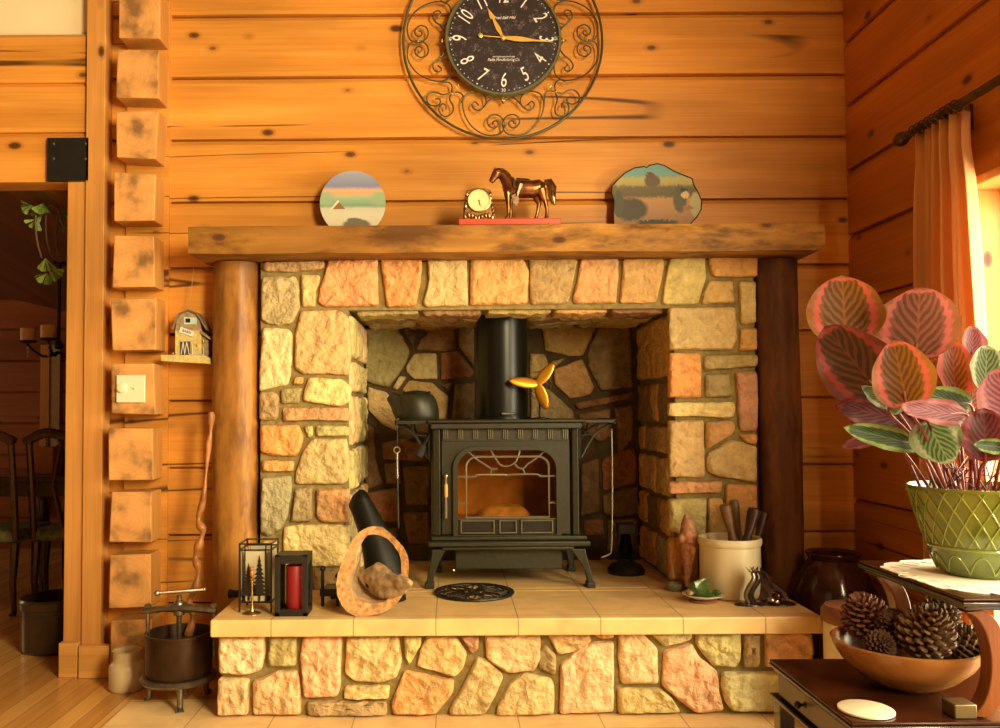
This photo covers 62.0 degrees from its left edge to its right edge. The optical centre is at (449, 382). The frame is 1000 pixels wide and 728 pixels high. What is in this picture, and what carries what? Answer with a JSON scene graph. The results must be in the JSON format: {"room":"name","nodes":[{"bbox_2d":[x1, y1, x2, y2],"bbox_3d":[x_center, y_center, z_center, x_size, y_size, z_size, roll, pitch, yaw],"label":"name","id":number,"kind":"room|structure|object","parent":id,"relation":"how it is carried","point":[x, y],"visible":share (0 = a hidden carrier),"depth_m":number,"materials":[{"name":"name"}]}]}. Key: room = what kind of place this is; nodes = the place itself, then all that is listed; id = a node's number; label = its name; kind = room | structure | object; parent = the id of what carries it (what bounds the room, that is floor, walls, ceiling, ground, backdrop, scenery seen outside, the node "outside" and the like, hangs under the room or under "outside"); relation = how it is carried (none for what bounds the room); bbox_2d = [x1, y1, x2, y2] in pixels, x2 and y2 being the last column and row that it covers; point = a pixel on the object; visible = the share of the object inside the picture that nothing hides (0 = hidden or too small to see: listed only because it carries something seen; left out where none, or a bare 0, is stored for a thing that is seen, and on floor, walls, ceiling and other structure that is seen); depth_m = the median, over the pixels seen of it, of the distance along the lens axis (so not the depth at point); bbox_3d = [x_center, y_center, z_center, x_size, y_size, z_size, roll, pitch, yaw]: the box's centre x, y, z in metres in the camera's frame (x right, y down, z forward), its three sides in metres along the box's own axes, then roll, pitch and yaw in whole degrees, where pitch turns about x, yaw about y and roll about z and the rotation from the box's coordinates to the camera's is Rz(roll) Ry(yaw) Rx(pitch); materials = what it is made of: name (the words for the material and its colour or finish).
{"room":"living room","nodes":[
{"label":"living room","id":0,"kind":"room"},
{"bbox_2d":[0,296,66,548],"bbox_3d":[-3.974,-0.606,7.301,4.460,4.079,0.150,0,-2,0],"label":"wall","id":1,"kind":"structure","parent":0,"point":[19,374],"depth_m":7.21,"materials":[{"name":"brown wood"}]},
{"bbox_2d":[39,345,49,504],"bbox_3d":[-3.498,0.398,7.166,0.078,1.457,0.030,0,-2,0],"label":"trim","id":2,"kind":"structure","parent":1,"relation":"attached to","point":[44,362],"depth_m":7.16,"materials":[{"name":"brown wood"}]},
{"bbox_2d":[49,345,60,445],"bbox_3d":[-3.415,0.148,7.180,0.082,0.957,0.020,0,-2,0],"label":"window","id":3,"kind":"structure","parent":1,"relation":"in","point":[55,362],"depth_m":7.17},
{"bbox_2d":[0,190,67,311],"bbox_3d":[-3.977,-1.102,5.578,4.460,1.620,3.330,0,-2,0],"label":"ceiling","id":4,"kind":"structure","parent":0,"point":[20,258],"depth_m":5.14,"materials":[{"name":"brown wood"}]},
{"bbox_2d":[18,261,66,357],"bbox_3d":[-2.498,-0.466,5.320,0.405,0.621,0.393,2,-3,-44],"label":"chandelier","id":5,"kind":"object","parent":4,"relation":"hanging from","point":[48,332],"visible":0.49,"depth_m":5.29,"materials":[{"name":"black metal"}]},
{"bbox_2d":[20,327,35,340],"bbox_3d":[-2.702,-0.313,5.315,0.092,0.083,0.091,0,-2,0],"label":"candle","id":6,"kind":"object","parent":5,"relation":"on","point":[26,333],"depth_m":5.28,"materials":[{"name":"beige wax"}]},
{"bbox_2d":[40,324,56,337],"bbox_3d":[-2.484,-0.319,5.135,0.092,0.083,0.091,0,-2,0],"label":"candle","id":7,"kind":"object","parent":5,"relation":"on","point":[46,330],"depth_m":5.10,"materials":[{"name":"beige wax"}]},
{"bbox_2d":[21,200,67,284],"bbox_3d":[-1.989,-0.715,4.082,0.255,0.473,0.135,0,-2,0],"label":"hanging plant","id":8,"kind":"object","parent":4,"relation":"hanging from","point":[38,211],"visible":0.94,"depth_m":4.07,"materials":[{"name":"green plant"}]},
{"bbox_2d":[0,0,86,190],"bbox_3d":[-3.933,-1.805,3.856,4.556,1.825,0.140,0,-2,0],"label":"wall","id":9,"kind":"structure","parent":0,"point":[43,78],"depth_m":3.77,"materials":[{"name":"brown wood"}]},
{"bbox_2d":[47,138,87,181],"bbox_3d":[-1.722,-1.008,3.745,0.188,0.196,0.026,0,-2,0],"label":"bracket","id":10,"kind":"object","parent":9,"relation":"attached to","point":[66,157],"visible":1,"depth_m":3.74,"materials":[{"name":"black metal"}]},
{"bbox_2d":[0,548,217,727],"bbox_3d":[-2.117,1.278,2.407,8.150,0.050,11.300,0,-2,0],"label":"floor","id":11,"kind":"structure","parent":0,"point":[32,693],"depth_m":3.50,"materials":[{"name":"brown wood"}]},
{"bbox_2d":[0,430,51,616],"bbox_3d":[-2.711,0.804,4.920,0.505,1.077,0.526,0,-2,0],"label":"dining chair","id":12,"kind":"object","parent":11,"relation":"on","point":[13,532],"visible":0.84,"depth_m":4.74,"materials":[{"name":"brown wood"}]},
{"bbox_2d":[0,467,64,591],"bbox_3d":[-2.969,0.993,5.720,1.250,0.759,0.900,0,-2,0],"label":"dining table","id":13,"kind":"object","parent":11,"relation":"on","point":[43,488],"visible":0.16,"depth_m":5.33,"materials":[{"name":"brown wood"}]},
{"bbox_2d":[33,446,60,473],"bbox_3d":[-2.691,0.515,5.546,0.131,0.179,0.120,0,-2,0],"label":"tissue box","id":14,"kind":"object","parent":13,"relation":"on","point":[44,456],"visible":0.77,"depth_m":5.49,"materials":[{"name":"brown wood"}]},
{"bbox_2d":[56,440,64,471],"bbox_3d":[-2.703,0.489,5.737,0.080,0.244,0.080,0,-2,0],"label":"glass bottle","id":15,"kind":"object","parent":13,"relation":"on","point":[57,440],"visible":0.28,"depth_m":5.77,"materials":[{"name":"black glass"}]},
{"bbox_2d":[18,589,63,655],"bbox_3d":[-1.951,1.181,4.112,0.338,0.258,0.338,0,-2,0],"label":"crock","id":16,"kind":"object","parent":11,"relation":"on","point":[41,612],"visible":0.53,"depth_m":3.97,"materials":[{"name":"brown ceramic"}]},
{"bbox_2d":[22,428,64,592],"bbox_3d":[-2.193,0.803,4.970,0.505,1.077,0.526,0,-2,0],"label":"dining chair","id":17,"kind":"object","parent":11,"relation":"on","point":[53,532],"visible":0.3,"depth_m":4.78,"materials":[{"name":"brown wood"}]},
{"bbox_2d":[108,646,144,693],"bbox_3d":[-1.358,1.203,3.490,0.147,0.163,0.147,0,-2,0],"label":"jar","id":18,"kind":"object","parent":11,"relation":"on","point":[127,666],"visible":0.98,"depth_m":3.44,"materials":[{"name":"beige ceramic"}]},
{"bbox_2d":[184,412,214,695],"bbox_3d":[-1.058,0.701,3.482,0.050,1.158,0.166,-2,-2,34],"label":"stick","id":19,"kind":"object","parent":11,"relation":"on","point":[198,546],"visible":0.88,"depth_m":3.48,"materials":[{"name":"brown wood"}]},
{"bbox_2d":[212,261,258,680],"bbox_3d":[-0.952,0.378,3.680,0.206,1.822,0.164,0,-2,0],"label":"log post","id":20,"kind":"object","parent":11,"relation":"on","point":[235,430],"visible":0.76,"depth_m":3.62,"materials":[{"name":"brown wood"}]},
{"bbox_2d":[188,223,825,265],"bbox_3d":[0.238,-0.600,3.636,2.677,0.120,0.318,0,-2,0],"label":"mantel beam","id":21,"kind":"structure","parent":20,"relation":"on","point":[209,245],"depth_m":3.48,"materials":[{"name":"brown wood"}]},
{"bbox_2d":[320,171,385,225],"bbox_3d":[-0.437,-0.807,3.729,0.295,0.295,0.014,0,-2,0],"label":"plate","id":22,"kind":"object","parent":21,"relation":"on","point":[349,198],"visible":0.83,"depth_m":3.73,"materials":[{"name":"ceramic"}]},
{"bbox_2d":[458,166,560,224],"bbox_3d":[0.251,-0.795,3.531,0.432,0.259,0.098,0,-2,0],"label":"clock","id":23,"kind":"object","parent":21,"relation":"on","point":[478,209],"visible":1,"depth_m":3.51,"materials":[{"name":"red paint"}]},
{"bbox_2d":[463,188,494,218],"bbox_3d":[0.122,-0.758,3.534,0.138,0.135,0.036,0,-2,0],"label":"clock","id":24,"kind":"object","parent":23,"relation":"on","point":[478,202],"depth_m":3.51,"materials":[{"name":"gold metal"}]},
{"bbox_2d":[611,163,701,223],"bbox_3d":[0.931,-0.826,3.747,0.412,0.333,0.017,0,-2,0],"label":"painting","id":25,"kind":"object","parent":21,"relation":"on","point":[656,193],"visible":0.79,"depth_m":3.74,"materials":[{"name":"paint"}]},
{"bbox_2d":[210,560,822,715],"bbox_3d":[0.249,1.092,3.739,2.284,0.385,1.310,0,-2,0],"label":"raised hearth","id":26,"kind":"object","parent":11,"relation":"on","point":[558,644],"visible":0.92,"depth_m":3.13,"materials":[{"name":"beige stone"}]},
{"bbox_2d":[228,589,237,597],"bbox_3d":[-0.882,0.874,3.442,0.071,0.038,0.038,0,-2,0],"label":"pipe","id":27,"kind":"object","parent":26,"relation":"on","point":[232,593],"visible":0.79,"depth_m":3.43,"materials":[{"name":"black metal"}]},
{"bbox_2d":[242,566,261,615],"bbox_3d":[-0.762,0.795,3.196,0.072,0.184,0.072,0,-2,0],"label":"brass candlestick","id":28,"kind":"object","parent":26,"relation":"on","point":[251,612],"visible":1,"depth_m":3.19,"materials":[{"name":"gold metal"}]},
{"bbox_2d":[238,538,278,611],"bbox_3d":[-0.754,0.756,3.281,0.130,0.267,0.130,0,-2,0],"label":"lantern","id":29,"kind":"object","parent":26,"relation":"on","point":[261,556],"visible":0.97,"depth_m":3.22,"materials":[{"name":"black paint"}]},
{"bbox_2d":[275,550,311,616],"bbox_3d":[-0.603,0.771,3.203,0.125,0.230,0.115,0,-2,0],"label":"candle lantern","id":30,"kind":"object","parent":26,"relation":"on","point":[304,557],"visible":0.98,"depth_m":3.15,"materials":[{"name":"black paint"}]},
{"bbox_2d":[286,564,302,608],"bbox_3d":[-0.596,0.783,3.195,0.070,0.176,0.070,0,-2,0],"label":"pillar candle","id":31,"kind":"object","parent":30,"relation":"in","point":[294,572],"visible":0.79,"depth_m":3.17,"materials":[{"name":"red wax"}]},
{"bbox_2d":[320,566,338,605],"bbox_3d":[-0.478,0.811,3.376,0.083,0.160,0.155,0,-2,0],"label":"andiron","id":32,"kind":"object","parent":26,"relation":"on","point":[329,589],"visible":0.63,"depth_m":3.30,"materials":[{"name":"black metal"}]},
{"bbox_2d":[336,526,408,615],"bbox_3d":[-0.293,0.717,3.254,0.275,0.338,0.229,0,-2,0],"label":"basket","id":33,"kind":"object","parent":26,"relation":"on","point":[356,598],"visible":0.88,"depth_m":3.15,"materials":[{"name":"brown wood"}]},
{"bbox_2d":[349,489,405,602],"bbox_3d":[-0.299,0.672,3.466,0.151,0.444,0.276,1,-2,-30],"label":"scoop","id":34,"kind":"object","parent":33,"relation":"in","point":[376,548],"visible":0.59,"depth_m":3.46,"materials":[{"name":"metal"}]},
{"bbox_2d":[363,563,412,598],"bbox_3d":[-0.230,0.761,3.183,0.249,0.129,0.086,-2,-3,38],"label":"driftwood","id":35,"kind":"object","parent":33,"relation":"in","point":[383,583],"visible":1,"depth_m":3.15,"materials":[{"name":"brown wood"}]},
{"bbox_2d":[434,583,513,601],"bbox_3d":[0.102,0.887,3.526,0.343,0.011,0.343,0,-2,0],"label":"trivet","id":36,"kind":"object","parent":26,"relation":"on","point":[471,591],"visible":1,"depth_m":3.51,"materials":[{"name":"black metal"}]},
{"bbox_2d":[395,315,615,588],"bbox_3d":[0.245,0.255,3.868,0.977,1.297,0.490,0,-2,0],"label":"wood stove","id":37,"kind":"object","parent":26,"relation":"on","point":[505,482],"visible":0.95,"depth_m":3.67,"materials":[{"name":"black metal"}]},
{"bbox_2d":[393,425,400,527],"bbox_3d":[-0.233,0.409,3.648,0.032,0.454,0.017,0,-2,-15],"label":"fire poker","id":38,"kind":"object","parent":37,"relation":"hanging from","point":[397,456],"visible":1,"depth_m":3.64,"materials":[{"name":"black metal"}]},
{"bbox_2d":[395,419,427,425],"bbox_3d":[-0.172,0.181,3.856,0.143,0.026,0.400,0,-2,0],"label":"shelf","id":39,"kind":"object","parent":37,"relation":"attached to","point":[398,422],"depth_m":3.66,"materials":[{"name":"black metal"}]},
{"bbox_2d":[387,390,438,419],"bbox_3d":[-0.173,0.102,3.869,0.244,0.136,0.173,0,-2,0],"label":"kettle","id":40,"kind":"object","parent":37,"relation":"on","point":[415,404],"visible":1,"depth_m":3.81,"materials":[{"name":"black metal"}]},
{"bbox_2d":[415,427,430,457],"bbox_3d":[-0.120,0.265,3.693,0.073,0.138,0.038,0,-2,0],"label":"brush","id":41,"kind":"object","parent":37,"relation":"hanging from","point":[420,451],"visible":1,"depth_m":3.68,"materials":[{"name":"black metal"}]},
{"bbox_2d":[510,363,554,418],"bbox_3d":[0.374,0.038,3.821,0.207,0.255,0.131,0,-2,0],"label":"fan","id":42,"kind":"object","parent":37,"relation":"on","point":[546,372],"visible":0.97,"depth_m":3.77,"materials":[{"name":"gold metal"}]},
{"bbox_2d":[581,418,615,423],"bbox_3d":[0.663,0.176,3.856,0.140,0.026,0.400,0,-2,0],"label":"shelf","id":43,"kind":"object","parent":37,"relation":"attached to","point":[600,420],"depth_m":3.66,"materials":[{"name":"black metal"}]},
{"bbox_2d":[601,428,612,557],"bbox_3d":[0.698,0.489,3.685,0.060,0.574,0.014,0,-2,0],"label":"fire poker","id":44,"kind":"object","parent":37,"relation":"hanging from","point":[611,429],"visible":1,"depth_m":3.68,"materials":[{"name":"metal"}]},
{"bbox_2d":[259,258,757,589],"bbox_3d":[0.263,0.184,4.022,2.203,1.458,0.808,0,-2,0],"label":"stone fireplace","id":45,"kind":"object","parent":26,"relation":"on","point":[664,349],"visible":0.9,"depth_m":3.66,"materials":[{"name":"beige stone"}]},
{"bbox_2d":[607,522,644,576],"bbox_3d":[0.836,0.786,3.945,0.176,0.235,0.176,0,-2,0],"label":"oil lamp","id":46,"kind":"object","parent":26,"relation":"on","point":[625,567],"visible":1,"depth_m":3.91,"materials":[{"name":"black metal"}]},
{"bbox_2d":[665,581,681,591],"bbox_3d":[0.956,0.872,3.546,0.072,0.034,0.072,0,-2,0],"label":"bowl","id":47,"kind":"object","parent":26,"relation":"on","point":[672,586],"visible":1,"depth_m":3.53,"materials":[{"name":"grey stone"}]},
{"bbox_2d":[678,514,698,591],"bbox_3d":[1.013,0.722,3.520,0.079,0.330,0.083,-2,-2,36],"label":"figurine","id":48,"kind":"object","parent":26,"relation":"on","point":[687,538],"visible":0.99,"depth_m":3.51,"materials":[{"name":"red wood"}]},
{"bbox_2d":[682,589,723,604],"bbox_3d":[1.020,0.865,3.347,0.162,0.033,0.162,0,-2,0],"label":"dish","id":49,"kind":"object","parent":26,"relation":"on","point":[708,599],"visible":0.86,"depth_m":3.32,"materials":[{"name":"white ceramic"}]},
{"bbox_2d":[686,588,693,594],"bbox_3d":[0.971,0.843,3.352,0.034,0.027,0.037,0,-2,0],"label":"pebble","id":50,"kind":"object","parent":49,"relation":"in","point":[689,591],"visible":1,"depth_m":3.34,"materials":[{"name":"beige stone"}]},
{"bbox_2d":[691,574,714,595],"bbox_3d":[1.024,0.815,3.354,0.090,0.081,0.076,1,-2,-32],"label":"rock","id":51,"kind":"object","parent":49,"relation":"in","point":[701,584],"visible":1,"depth_m":3.33,"materials":[{"name":"green"}]},
{"bbox_2d":[712,590,720,595],"bbox_3d":[1.071,0.843,3.334,0.035,0.025,0.030,0,-2,0],"label":"pebble","id":52,"kind":"object","parent":49,"relation":"in","point":[715,592],"visible":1,"depth_m":3.32,"materials":[{"name":"green"}]},
{"bbox_2d":[697,499,769,600],"bbox_3d":[1.195,0.688,3.463,0.316,0.391,0.259,0,-2,0],"label":"crock","id":53,"kind":"object","parent":26,"relation":"on","point":[722,561],"depth_m":3.38,"materials":[{"name":"beige ceramic"}]},
{"bbox_2d":[734,566,764,606],"bbox_3d":[1.185,0.800,3.289,0.123,0.156,0.074,0,-2,0],"label":"fish sculpture","id":54,"kind":"object","parent":26,"relation":"on","point":[750,601],"visible":1,"depth_m":3.26,"materials":[{"name":"silver metal"}]},
{"bbox_2d":[757,567,796,606],"bbox_3d":[1.304,0.833,3.327,0.154,0.165,0.149,0,-2,0],"label":"metal sculpture","id":55,"kind":"object","parent":26,"relation":"on","point":[771,593],"visible":0.96,"depth_m":3.35,"materials":[{"name":"brown metal"}]},
{"bbox_2d":[754,258,804,598],"bbox_3d":[1.464,0.364,3.680,0.194,1.822,0.152,0,-2,0],"label":"log post","id":56,"kind":"object","parent":26,"relation":"on","point":[780,435],"visible":0.69,"depth_m":3.63,"materials":[{"name":"brown wood"}]},
{"bbox_2d":[791,548,878,658],"bbox_3d":[1.606,0.986,3.467,0.344,0.559,0.344,0,-2,0],"label":"jar","id":57,"kind":"object","parent":11,"relation":"on","point":[827,574],"visible":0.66,"depth_m":3.38,"materials":[{"name":"brown ceramic"}]},
{"bbox_2d":[101,699,804,727],"bbox_3d":[0.276,1.236,2.448,3.113,0.006,1.780,0,-2,0],"label":"floor","id":58,"kind":"structure","parent":0,"point":[198,713],"depth_m":3.09,"materials":[{"name":"beige wood"}]},
{"bbox_2d":[139,587,217,712],"bbox_3d":[-1.084,1.050,3.326,0.303,0.454,0.299,0,-2,0],"label":"press","id":59,"kind":"object","parent":58,"relation":"on","point":[178,662],"visible":0.96,"depth_m":3.25,"materials":[{"name":"black metal"}]},
{"bbox_2d":[139,667,217,690],"bbox_3d":[-1.085,1.172,3.321,0.299,0.021,0.299,0,-2,0],"label":"drip tray","id":60,"kind":"object","parent":59,"relation":"on","point":[163,684],"depth_m":3.21,"materials":[{"name":"grey metal"}]},
{"bbox_2d":[820,599,844,658],"bbox_3d":[1.446,1.018,2.966,0.216,0.450,0.216,0,-2,0],"label":"crock","id":61,"kind":"object","parent":58,"relation":"on","point":[829,611],"visible":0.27,"depth_m":2.95,"materials":[{"name":"ceramic"}]},
{"bbox_2d":[769,560,999,727],"bbox_3d":[1.325,0.867,2.198,0.800,0.701,0.509,0,-2,0],"label":"side table","id":62,"kind":"object","parent":58,"relation":"on","point":[810,690],"visible":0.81,"depth_m":2.11,"materials":[{"name":"brown wood"}]},
{"bbox_2d":[837,699,895,719],"bbox_3d":[1.015,0.796,2.024,0.128,0.008,0.128,0,-2,0],"label":"coaster","id":63,"kind":"object","parent":62,"relation":"on","point":[864,709],"visible":1,"depth_m":2.01,"materials":[{"name":"white ceramic"}]},
{"bbox_2d":[830,625,979,693],"bbox_3d":[1.215,0.744,2.210,0.370,0.120,0.370,0,-2,0],"label":"wooden bowl","id":64,"kind":"object","parent":62,"relation":"on","point":[902,672],"visible":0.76,"depth_m":2.09,"materials":[{"name":"brown wood"}]},
{"bbox_2d":[839,591,889,639],"bbox_3d":[1.160,0.648,2.318,0.133,0.134,0.136,0,-2,0],"label":"pine cone","id":65,"kind":"object","parent":64,"relation":"in","point":[859,612],"visible":0.73,"depth_m":2.29,"materials":[{"name":"brown plant"}]},
{"bbox_2d":[863,629,897,655],"bbox_3d":[1.128,0.686,2.174,0.078,0.084,0.078,2,-3,-44],"label":"pine cone","id":66,"kind":"object","parent":64,"relation":"in","point":[881,641],"visible":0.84,"depth_m":2.16,"materials":[{"name":"brown plant"}]},
{"bbox_2d":[873,608,904,648],"bbox_3d":[1.201,0.661,2.235,0.107,0.107,0.107,0,-2,0],"label":"pine cone","id":67,"kind":"object","parent":64,"relation":"in","point":[886,621],"visible":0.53,"depth_m":2.21,"materials":[{"name":"brown plant"}]},
{"bbox_2d":[894,603,957,659],"bbox_3d":[1.229,0.641,2.147,0.147,0.154,0.145,0,-2,0],"label":"pine cone","id":68,"kind":"object","parent":64,"relation":"in","point":[924,631],"visible":0.99,"depth_m":2.11,"materials":[{"name":"brown plant"}]},
{"bbox_2d":[920,596,962,626],"bbox_3d":[1.359,0.647,2.308,0.115,0.122,0.117,0,-2,0],"label":"pine cone","id":69,"kind":"object","parent":64,"relation":"in","point":[952,612],"visible":0.3,"depth_m":2.28,"materials":[{"name":"brown plant"}]},
{"bbox_2d":[951,622,979,658],"bbox_3d":[1.364,0.686,2.186,0.109,0.106,0.107,0,-2,0],"label":"pine cone","id":70,"kind":"object","parent":64,"relation":"in","point":[967,642],"visible":0.5,"depth_m":2.16,"materials":[{"name":"brown plant"}]},
{"bbox_2d":[880,559,999,594],"bbox_3d":[1.441,0.513,2.210,0.492,0.004,0.500,0,-2,0],"label":"lace doily","id":71,"kind":"object","parent":62,"relation":"on","point":[925,571],"visible":0.7,"depth_m":2.18,"materials":[{"name":"beige fabric"}]},
{"bbox_2d":[903,480,999,579],"bbox_3d":[1.427,0.394,2.237,0.356,0.236,0.356,0,-2,0],"label":"planter","id":72,"kind":"object","parent":71,"relation":"on","point":[960,529],"visible":0.98,"depth_m":2.15,"materials":[{"name":"green ceramic"}]},
{"bbox_2d":[806,275,999,490],"bbox_3d":[1.325,-0.002,2.228,0.637,0.640,0.378,0,-2,0],"label":"plant","id":73,"kind":"object","parent":72,"relation":"on","point":[872,356],"visible":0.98,"depth_m":2.27,"materials":[{"name":"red plant"}]},
{"bbox_2d":[108,0,861,662],"bbox_3d":[0.151,-0.728,3.799,3.550,4.031,0.257,0,-2,0],"label":"wall","id":74,"kind":"structure","parent":0,"point":[272,101],"depth_m":3.82,"materials":[{"name":"brown wood"}]},
{"bbox_2d":[58,641,110,677],"bbox_3d":[-1.605,1.219,3.695,0.227,0.151,0.130,0,-2,0],"label":"baseboard","id":75,"kind":"structure","parent":74,"relation":"attached to","point":[76,659],"depth_m":3.63,"materials":[{"name":"brown wood"}]},
{"bbox_2d":[81,0,113,643],"bbox_3d":[-1.597,-0.719,3.778,0.085,4.030,0.100,0,-2,0],"label":"trim","id":76,"kind":"structure","parent":74,"relation":"attached to","point":[98,204],"depth_m":3.72,"materials":[{"name":"brown wood"}]},
{"bbox_2d":[116,375,144,402],"bbox_3d":[-1.398,0.025,3.628,0.126,0.121,0.023,0,-2,0],"label":"light switch","id":77,"kind":"object","parent":74,"relation":"attached to","point":[129,388],"visible":1,"depth_m":3.63,"materials":[{"name":"beige plastic"}]},
{"bbox_2d":[123,0,172,624],"bbox_3d":[-1.382,-0.704,3.810,0.196,4.000,0.035,0,-2,0],"label":"trim","id":78,"kind":"structure","parent":74,"relation":"attached to","point":[161,233],"depth_m":3.77,"materials":[{"name":"brown wood"}]},
{"bbox_2d":[161,257,212,364],"bbox_3d":[-1.171,-0.332,3.735,0.215,0.499,0.121,0,-2,0],"label":"ornament","id":79,"kind":"object","parent":74,"relation":"hanging from","point":[192,343],"visible":0.98,"depth_m":3.70,"materials":[{"name":"yellow paint"}]},
{"bbox_2d":[402,0,602,139],"bbox_3d":[0.241,-1.566,3.781,0.921,0.921,0.044,0,-2,0],"label":"wall clock","id":80,"kind":"object","parent":74,"relation":"attached to","point":[506,49],"visible":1,"depth_m":3.78,"materials":[{"name":"metal"}]},
{"bbox_2d":[840,0,999,609],"bbox_3d":[1.883,-1.010,0.370,0.122,4.332,7.070,0,-2,0],"label":"wall","id":81,"kind":"structure","parent":0,"point":[905,60],"depth_m":3.42,"materials":[{"name":"brown wood"}]},
{"bbox_2d":[893,74,999,146],"bbox_3d":[1.763,-0.962,1.972,0.123,0.090,2.475,0,-2,0],"label":"curtain rod","id":82,"kind":"object","parent":81,"relation":"attached to","point":[900,139],"visible":0.91,"depth_m":2.89,"materials":[{"name":"brown metal"}]},
{"bbox_2d":[913,110,999,627],"bbox_3d":[1.748,0.132,2.884,0.105,2.107,0.413,0,-2,0],"label":"curtain","id":83,"kind":"object","parent":82,"relation":"hanging from","point":[947,241],"visible":0.38,"depth_m":2.87,"materials":[{"name":"brown fabric"}]},
{"bbox_2d":[976,166,999,623],"bbox_3d":[1.926,0.150,1.810,0.250,1.800,2.230,0,-2,0],"label":"window","id":84,"kind":"structure","parent":81,"relation":"in","point":[988,183],"depth_m":2.92,"materials":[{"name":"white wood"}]},
{"bbox_3d":[-1.704,-0.641,5.976,0.080,4.030,4.300,0,-2,0],"label":"wall","id":85,"kind":"structure","parent":0,"visible":0},
{"bbox_2d":[63,182,85,640],"bbox_3d":[-1.676,0.194,3.752,0.089,2.205,0.088,0,-2,0],"label":"trim","id":86,"kind":"structure","parent":85,"relation":"attached to","point":[73,514],"depth_m":3.71,"materials":[{"name":"brown wood"}]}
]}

